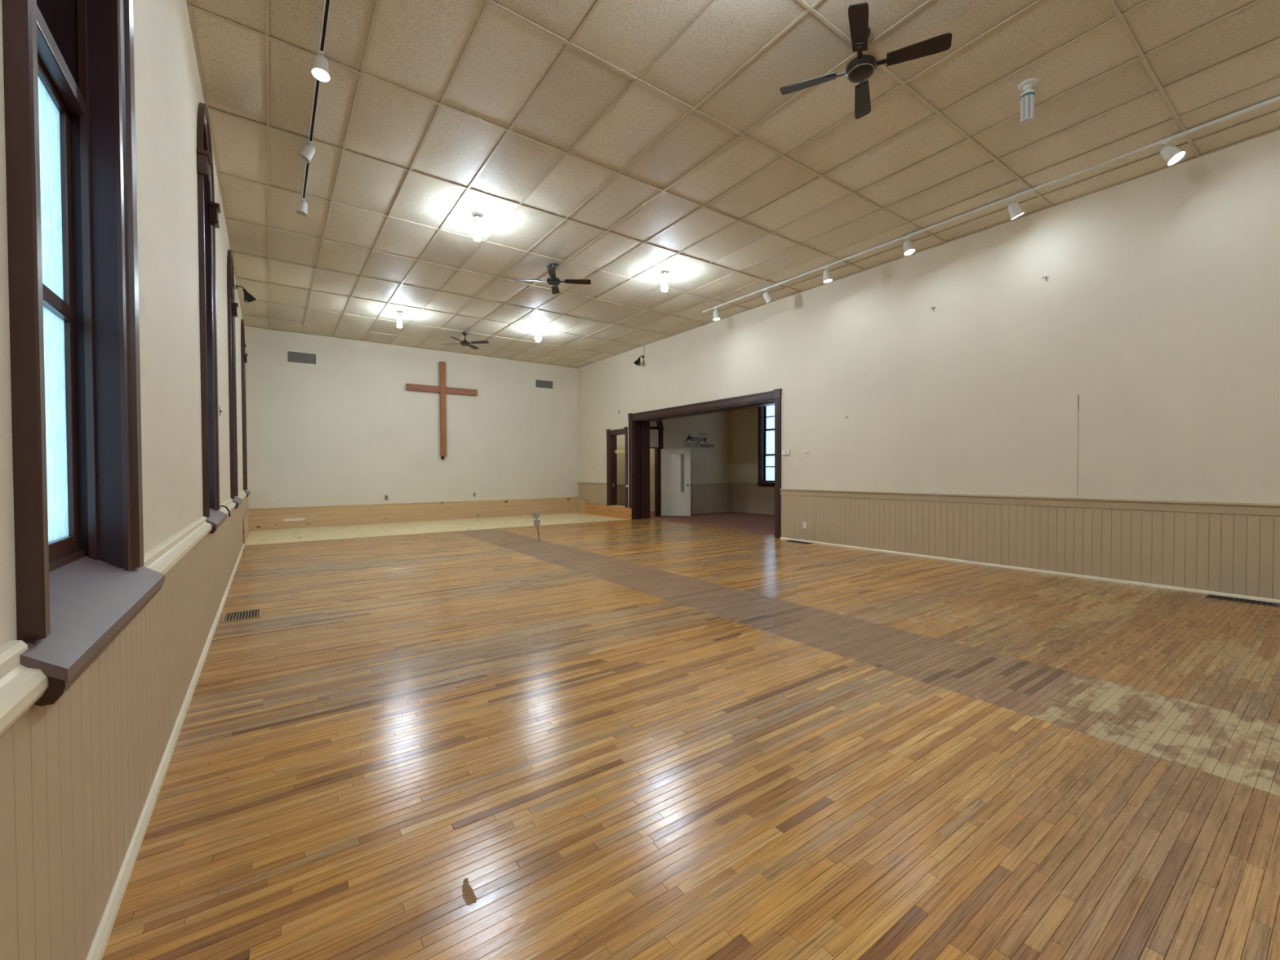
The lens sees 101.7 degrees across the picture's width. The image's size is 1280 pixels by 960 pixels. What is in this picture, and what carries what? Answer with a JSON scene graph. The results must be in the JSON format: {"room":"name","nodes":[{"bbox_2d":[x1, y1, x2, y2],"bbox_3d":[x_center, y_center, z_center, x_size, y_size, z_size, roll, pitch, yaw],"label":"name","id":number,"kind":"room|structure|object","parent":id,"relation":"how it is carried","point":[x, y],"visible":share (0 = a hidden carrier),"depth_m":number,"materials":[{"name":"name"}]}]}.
{"room":"community hall","nodes":[
{"label":"community hall","id":0,"kind":"room"},
{"bbox_2d":[0,0,248,959],"bbox_3d":[-3.059,-1.024,3.333,0.376,4.480,19.400,-1,1,-35],"label":"wall","id":1,"kind":"structure","parent":0,"point":[77,771],"depth_m":2.10,"materials":[{"name":"beige paint"}]},
{"bbox_2d":[1,0,164,706],"bbox_3d":[-1.634,-1.299,1.397,0.345,3.484,1.180,-1,1,-35],"label":"window","id":2,"kind":"structure","parent":1,"relation":"in","point":[68,70],"depth_m":1.69,"materials":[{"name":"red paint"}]},
{"bbox_2d":[85,543,244,959],"bbox_3d":[-2.087,1.210,2.282,0.048,0.040,16.510,-1,1,-35],"label":"baseboard","id":3,"kind":"structure","parent":1,"relation":"attached to","point":[98,946],"depth_m":1.85,"materials":[{"name":"beige paint"}]},
{"bbox_2d":[196,102,226,533],"bbox_3d":[-3.712,-1.340,4.324,0.345,3.484,1.180,-1,1,-35],"label":"window","id":4,"kind":"structure","parent":1,"relation":"in","point":[208,211],"depth_m":4.68,"materials":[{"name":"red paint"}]},
{"bbox_2d":[220,505,230,516],"bbox_3d":[-3.939,0.296,4.940,0.017,0.119,0.188,0,1,-11],"label":"tape strip","id":5,"kind":"object","parent":4,"relation":"hanging from","point":[226,507],"visible":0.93,"depth_m":4.98,"materials":[{"name":"black plastic"}]},
{"bbox_2d":[226,248,242,508],"bbox_3d":[-5.675,-1.378,7.088,0.345,3.484,1.180,-1,1,-35],"label":"window","id":6,"kind":"structure","parent":1,"relation":"in","point":[232,306],"depth_m":6.81,"materials":[{"name":"red paint"}]},
{"bbox_2d":[240,319,250,497],"bbox_3d":[-7.927,-1.422,10.260,0.345,3.484,1.180,-1,1,-35],"label":"window","id":7,"kind":"structure","parent":1,"relation":"in","point":[243,355],"depth_m":9.92,"materials":[{"name":"brown wood"}]},
{"bbox_2d":[235,284,256,302],"bbox_3d":[-6.552,-3.095,8.674,0.272,0.276,0.184,-1,1,-35],"label":"wall sconce","id":8,"kind":"object","parent":1,"relation":"attached to","point":[248,297],"visible":0.99,"depth_m":8.64,"materials":[{"name":"black metal"}]},
{"bbox_2d":[243,509,249,544],"bbox_3d":[-7.696,0.885,10.201,0.016,0.459,2.805,-1,1,-35],"label":"trim","id":9,"kind":"structure","parent":1,"relation":"attached to","point":[246,518],"depth_m":9.90,"materials":[{"name":"brown wood"}]},
{"bbox_2d":[244,326,578,530],"bbox_3d":[-5.208,-1.188,13.799,8.990,4.480,0.242,-1,1,-35],"label":"wall","id":10,"kind":"structure","parent":0,"point":[328,440],"depth_m":13.06,"materials":[{"name":"paint"}]},
{"bbox_2d":[271,497,275,502],"bbox_3d":[-8.166,0.439,11.619,0.072,0.115,0.009,-1,1,-35],"label":"wall outlet","id":11,"kind":"object","parent":10,"relation":"attached to","point":[273,499],"visible":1,"depth_m":11.62,"materials":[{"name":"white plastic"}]},
{"bbox_2d":[284,518,305,520],"bbox_3d":[-7.839,0.899,11.824,0.400,0.050,0.003,-1,1,-35],"label":"label strip","id":12,"kind":"object","parent":10,"relation":"attached to","point":[289,519],"visible":1,"depth_m":11.83,"materials":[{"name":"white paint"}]},
{"bbox_2d":[285,350,317,365],"bbox_3d":[-7.711,-2.783,11.892,0.600,0.290,0.015,-1,1,-35],"label":"air vent","id":13,"kind":"object","parent":10,"relation":"in","point":[292,357],"visible":1,"depth_m":11.89,"materials":[{"name":"white plastic"}]},
{"bbox_2d":[356,342,368,347],"bbox_3d":[-6.705,-3.259,12.608,0.260,0.090,0.004,-1,1,-35],"label":"paint patch","id":14,"kind":"object","parent":10,"relation":"attached to","point":[358,344],"visible":1,"depth_m":12.61,"materials":[{"name":"beige paint"}]},
{"bbox_2d":[244,326,577,369],"bbox_3d":[-5.238,-3.361,13.640,8.170,0.039,0.018,-1,1,-35],"label":"trim","id":15,"kind":"structure","parent":10,"relation":"attached to","point":[249,327],"depth_m":13.03,"materials":[{"name":"beige paint"}]},
{"bbox_2d":[405,361,477,459],"bbox_3d":[-5.154,-1.816,13.649,1.790,2.540,0.135,-1,1,-35],"label":"wall cross","id":16,"kind":"object","parent":10,"relation":"attached to","point":[442,388],"visible":1,"depth_m":13.59,"materials":[{"name":"brown wood"}]},
{"bbox_2d":[534,378,553,390],"bbox_3d":[-2.818,-2.818,15.365,0.600,0.270,0.015,-1,1,-35],"label":"air vent","id":17,"kind":"object","parent":10,"relation":"in","point":[539,384],"visible":1,"depth_m":15.36,"materials":[{"name":"white plastic"}]},
{"bbox_2d":[617,434,625,506],"bbox_3d":[-0.772,-0.711,16.588,2.040,3.400,0.240,-1,1,-35],"label":"wall","id":18,"kind":"structure","parent":0,"point":[620,438],"depth_m":16.61,"materials":[{"name":"paint"}]},
{"bbox_2d":[649,448,654,511],"bbox_3d":[0.737,-0.710,16.225,0.200,3.400,2.180,-1,1,-35],"label":"wall","id":19,"kind":"structure","parent":0,"point":[651,450],"depth_m":16.56,"materials":[{"name":"paint"}]},
{"bbox_2d":[101,511,1279,959],"bbox_3d":[2.072,1.185,7.007,12.340,0.104,19.400,-1,1,-35],"label":"floor","id":20,"kind":"structure","parent":0,"point":[711,735],"depth_m":2.26,"materials":[{"name":"brown wood"}]},
{"bbox_2d":[220,608,262,622],"bbox_3d":[-3.511,1.194,4.601,0.280,0.006,0.360,-1,1,-35],"label":"floor vent","id":21,"kind":"object","parent":20,"relation":"in","point":[255,613],"visible":1,"depth_m":4.59,"materials":[{"name":"metal"}]},
{"bbox_2d":[533,511,541,541],"bbox_3d":[-1.864,0.850,9.452,0.140,0.527,0.101,0,1,-7],"label":"post","id":22,"kind":"object","parent":20,"relation":"on","point":[535,515],"visible":1,"depth_m":9.41,"materials":[{"name":"metal"}]},
{"bbox_2d":[576,498,586,513],"bbox_3d":[-1.774,0.794,15.791,0.045,0.416,0.525,-1,1,-35],"label":"board","id":23,"kind":"object","parent":20,"relation":"on","point":[580,504],"visible":1,"depth_m":15.78,"materials":[{"name":"brown wood"}]},
{"bbox_2d":[585,503,631,519],"bbox_3d":[-0.921,0.871,14.591,0.035,0.296,2.400,-1,1,-35],"label":"board","id":24,"kind":"object","parent":20,"relation":"on","point":[595,509],"visible":1,"depth_m":14.46,"materials":[{"name":"orange wood"}]},
{"bbox_2d":[785,540,812,543],"bbox_3d":[2.804,1.095,9.205,0.160,0.006,0.460,-1,1,-35],"label":"floor vent","id":25,"kind":"object","parent":20,"relation":"in","point":[795,541],"visible":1,"depth_m":9.20,"materials":[{"name":"brown metal"}]},
{"bbox_2d":[1204,594,1279,607],"bbox_3d":[5.769,1.154,4.995,0.180,0.006,0.460,-1,1,-35],"label":"floor vent","id":26,"kind":"object","parent":20,"relation":"in","point":[1223,597],"visible":1,"depth_m":4.99,"materials":[{"name":"black metal"}]},
{"bbox_2d":[657,410,732,514],"bbox_3d":[1.247,-1.144,15.125,3.870,4.300,0.195,-1,1,-35],"label":"wall","id":27,"kind":"structure","parent":0,"point":[711,468],"depth_m":15.60,"materials":[{"name":"paint"}]},
{"bbox_2d":[649,420,663,515],"bbox_3d":[0.169,-0.472,14.353,1.090,2.990,0.200,-1,1,-35],"label":"door frame","id":28,"kind":"structure","parent":27,"relation":"in","point":[655,432],"depth_m":14.55,"materials":[{"name":"brown wood"}]},
{"bbox_2d":[661,448,690,515],"bbox_3d":[0.993,0.068,14.473,0.820,1.860,0.180,0,1,11],"label":"door","id":29,"kind":"structure","parent":28,"relation":"attached to","point":[675,463],"depth_m":14.45,"materials":[{"name":"white wood"}]},
{"bbox_2d":[684,432,714,447],"bbox_3d":[1.755,-1.180,15.404,1.166,0.425,0.016,-1,1,-35],"label":"sign","id":30,"kind":"object","parent":27,"relation":"attached to","point":[688,437],"depth_m":15.38,"materials":[{"name":"paint"}]},
{"bbox_2d":[186,0,1279,368],"bbox_3d":[0.404,-3.369,5.759,8.890,0.216,19.600,-1,1,-35],"label":"ceiling","id":31,"kind":"structure","parent":0,"point":[616,144],"depth_m":4.96,"materials":[{"name":"tile"}]},
{"bbox_2d":[301,0,331,200],"bbox_3d":[-1.551,-3.202,2.730,0.036,0.024,8.320,-1,1,-35],"label":"track","id":32,"kind":"object","parent":31,"relation":"attached to","point":[326,6],"visible":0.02,"depth_m":4.33,"materials":[{"name":"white metal"}]},
{"bbox_2d":[295,197,307,217],"bbox_3d":[-3.892,-3.145,5.999,0.122,0.180,0.122,-1,1,-35],"label":"spotlight","id":33,"kind":"object","parent":32,"relation":"hanging from","point":[302,209],"visible":1,"depth_m":5.98,"materials":[{"name":"white metal"}]},
{"bbox_2d":[297,140,315,164],"bbox_3d":[-3.184,-3.127,4.972,0.148,0.186,0.121,-1,1,-35],"label":"spotlight","id":34,"kind":"object","parent":32,"relation":"hanging from","point":[307,153],"visible":1,"depth_m":4.95,"materials":[{"name":"white metal"}]},
{"bbox_2d":[311,49,330,82],"bbox_3d":[-2.393,-3.117,3.906,0.121,0.179,0.120,-1,1,-35],"label":"spotlight","id":35,"kind":"object","parent":32,"relation":"hanging from","point":[320,71],"visible":1,"depth_m":3.90,"materials":[{"name":"white metal"}]},
{"bbox_2d":[395,310,403,327],"bbox_3d":[-4.758,-3.180,10.315,0.132,0.310,0.132,-1,1,-35],"label":"bulb","id":36,"kind":"object","parent":31,"relation":"attached to","point":[399,317],"visible":1,"depth_m":10.28,"materials":[{"name":"white glass"}]},
{"bbox_2d":[440,331,488,349],"bbox_3d":[-3.985,-3.211,11.869,0.871,0.304,0.871,-1,1,-34],"label":"ceiling fan","id":37,"kind":"object","parent":31,"relation":"hanging from","point":[464,343],"visible":1,"depth_m":11.82,"materials":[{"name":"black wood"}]},
{"bbox_2d":[471,212,482,241],"bbox_3d":[-2.014,-3.126,6.450,0.132,0.310,0.132,-1,1,-35],"label":"bulb","id":38,"kind":"object","parent":31,"relation":"attached to","point":[477,223],"visible":1,"depth_m":6.42,"materials":[{"name":"white glass"}]},
{"bbox_2d":[534,327,541,342],"bbox_3d":[-2.255,-3.213,11.539,0.144,0.302,0.144,-1,1,-35],"label":"bulb","id":39,"kind":"object","parent":31,"relation":"attached to","point":[538,338],"visible":1,"depth_m":11.50,"materials":[{"name":"white glass"}]},
{"bbox_2d":[515,263,591,294],"bbox_3d":[-1.330,-3.158,8.026,0.871,0.304,0.871,1,1,40],"label":"ceiling fan","id":40,"kind":"object","parent":31,"relation":"hanging from","point":[553,282],"visible":1,"depth_m":8.00,"materials":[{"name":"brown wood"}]},
{"bbox_2d":[660,270,668,291],"bbox_3d":[0.393,-3.166,8.293,0.132,0.310,0.132,-1,1,-35],"label":"bulb","id":41,"kind":"object","parent":31,"relation":"attached to","point":[664,277],"visible":1,"depth_m":8.26,"materials":[{"name":"white glass"}]},
{"bbox_2d":[779,2,952,119],"bbox_3d":[1.610,-3.099,3.798,0.871,0.304,0.871,-1,1,-20],"label":"ceiling fan","id":42,"kind":"object","parent":31,"relation":"hanging from","point":[861,68],"visible":1,"depth_m":3.70,"materials":[{"name":"black metal"}]},
{"bbox_2d":[702,95,1279,312],"bbox_3d":[3.849,-3.287,6.704,0.036,0.024,8.950,-1,1,-35],"label":"track","id":43,"kind":"object","parent":31,"relation":"attached to","point":[1276,99],"visible":1,"depth_m":5.83,"materials":[{"name":"white metal"}]},
{"bbox_2d":[712,307,719,320],"bbox_3d":[1.476,-3.208,10.062,0.140,0.227,0.139,-1,1,-35],"label":"spotlight","id":44,"kind":"object","parent":43,"relation":"hanging from","point":[716,316],"visible":1,"depth_m":10.03,"materials":[{"name":"white metal"}]},
{"bbox_2d":[763,288,773,303],"bbox_3d":[2.234,-3.190,9.057,0.176,0.236,0.145,-1,1,-35],"label":"spotlight","id":45,"kind":"object","parent":43,"relation":"hanging from","point":[766,295],"visible":1,"depth_m":9.02,"materials":[{"name":"white metal"}]},
{"bbox_2d":[822,266,832,283],"bbox_3d":[2.905,-3.180,8.060,0.140,0.229,0.140,-1,1,-35],"label":"spotlight","id":46,"kind":"object","parent":43,"relation":"hanging from","point":[827,275],"visible":1,"depth_m":8.03,"materials":[{"name":"white metal"}]},
{"bbox_2d":[902,235,915,255],"bbox_3d":[3.625,-3.163,7.023,0.140,0.233,0.151,-1,1,-35],"label":"spotlight","id":47,"kind":"object","parent":43,"relation":"hanging from","point":[908,249],"visible":1,"depth_m":7.01,"materials":[{"name":"white metal"}]},
{"bbox_2d":[1008,196,1024,220],"bbox_3d":[4.364,-3.148,6.040,0.158,0.237,0.150,-1,1,-35],"label":"spotlight","id":48,"kind":"object","parent":43,"relation":"hanging from","point":[1015,210],"visible":1,"depth_m":6.01,"materials":[{"name":"white metal"}]},
{"bbox_2d":[1160,138,1186,165],"bbox_3d":[5.076,-3.133,4.967,0.140,0.236,0.176,-1,1,-35],"label":"spotlight","id":49,"kind":"object","parent":43,"relation":"hanging from","point":[1171,154],"visible":1,"depth_m":4.96,"materials":[{"name":"white metal"}]},
{"bbox_2d":[1017,77,1037,124],"bbox_3d":[3.194,-3.110,4.297,0.132,0.310,0.132,-1,1,-35],"label":"bulb","id":50,"kind":"object","parent":31,"relation":"attached to","point":[1027,97],"visible":1,"depth_m":4.27,"materials":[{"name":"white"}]},
{"bbox_2d":[732,407,774,515],"bbox_3d":[5.021,-1.128,13.337,0.285,4.300,7.560,-1,1,-35],"label":"wall","id":51,"kind":"structure","parent":0,"point":[748,496],"depth_m":15.68,"materials":[{"name":"paint"}]},
{"bbox_2d":[756,404,774,487],"bbox_3d":[3.914,-1.159,14.832,0.260,2.720,1.320,-1,1,-35],"label":"window","id":52,"kind":"structure","parent":51,"relation":"in","point":[766,414],"depth_m":15.21,"materials":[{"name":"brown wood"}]},
{"bbox_2d":[577,129,1279,599],"bbox_3d":[3.839,-1.130,8.260,0.450,4.480,19.450,-1,1,-35],"label":"wall","id":53,"kind":"structure","parent":0,"point":[1114,415],"depth_m":6.36,"materials":[{"name":"beige paint"}]},
{"bbox_2d":[605,426,627,507],"bbox_3d":[-0.544,-0.334,14.289,0.260,2.160,1.042,-1,1,-35],"label":"door frame","id":54,"kind":"structure","parent":53,"relation":"in","point":[611,435],"depth_m":14.57,"materials":[{"name":"brown wood"}]},
{"bbox_2d":[615,448,625,453],"bbox_3d":[-0.472,-0.792,14.329,0.035,0.095,0.728,-1,1,-35],"label":"board","id":55,"kind":"object","parent":54,"relation":"attached to","point":[624,450],"visible":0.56,"depth_m":14.38,"materials":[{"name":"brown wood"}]},
{"bbox_2d":[626,424,628,507],"bbox_3d":[-0.321,-0.365,13.749,0.100,2.200,0.060,-1,1,-35],"label":"pipe","id":56,"kind":"object","parent":53,"relation":"attached to","point":[628,424],"visible":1,"depth_m":13.75,"materials":[{"name":"metal"}]},
{"bbox_2d":[634,355,644,365],"bbox_3d":[-0.025,-3.022,13.125,0.272,0.276,0.184,-1,1,-35],"label":"wall sconce","id":57,"kind":"object","parent":53,"relation":"attached to","point":[637,362],"visible":1,"depth_m":13.13,"materials":[{"name":"black metal"}]},
{"bbox_2d":[627,388,782,538],"bbox_3d":[1.368,-0.331,11.858,0.575,2.780,5.030,-1,1,-35],"label":"door frame","id":58,"kind":"structure","parent":53,"relation":"in","point":[638,423],"depth_m":12.61,"materials":[{"name":"brown wood"}]},
{"bbox_2d":[782,449,790,454],"bbox_3d":[2.682,-0.508,9.575,0.031,0.085,0.160,-1,1,-35],"label":"thermostat","id":59,"kind":"object","parent":53,"relation":"attached to","point":[784,451],"visible":1,"depth_m":9.55,"materials":[{"name":"white plastic"}]},
{"bbox_2d":[802,521,806,528],"bbox_3d":[2.919,0.797,9.246,0.009,0.115,0.072,-1,1,-35],"label":"wall outlet","id":60,"kind":"object","parent":53,"relation":"attached to","point":[804,523],"visible":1,"depth_m":9.24,"materials":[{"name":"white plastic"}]},
{"bbox_2d":[804,449,809,456],"bbox_3d":[2.948,-0.478,9.212,0.018,0.115,0.115,-1,1,-35],"label":"light switch","id":61,"kind":"object","parent":53,"relation":"attached to","point":[806,452],"visible":1,"depth_m":9.21,"materials":[{"name":"beige paint"}]},
{"bbox_2d":[844,413,848,420],"bbox_3d":[3.397,-1.034,8.567,0.017,0.100,0.060,-1,1,-35],"label":"light switch","id":62,"kind":"object","parent":53,"relation":"attached to","point":[846,415],"visible":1,"depth_m":8.57,"materials":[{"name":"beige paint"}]},
{"bbox_2d":[780,537,1279,603],"bbox_3d":[5.968,1.139,4.973,0.040,0.034,11.575,-1,1,-35],"label":"baseboard","id":63,"kind":"structure","parent":53,"relation":"attached to","point":[1258,598],"depth_m":6.18,"materials":[{"name":"beige paint"}]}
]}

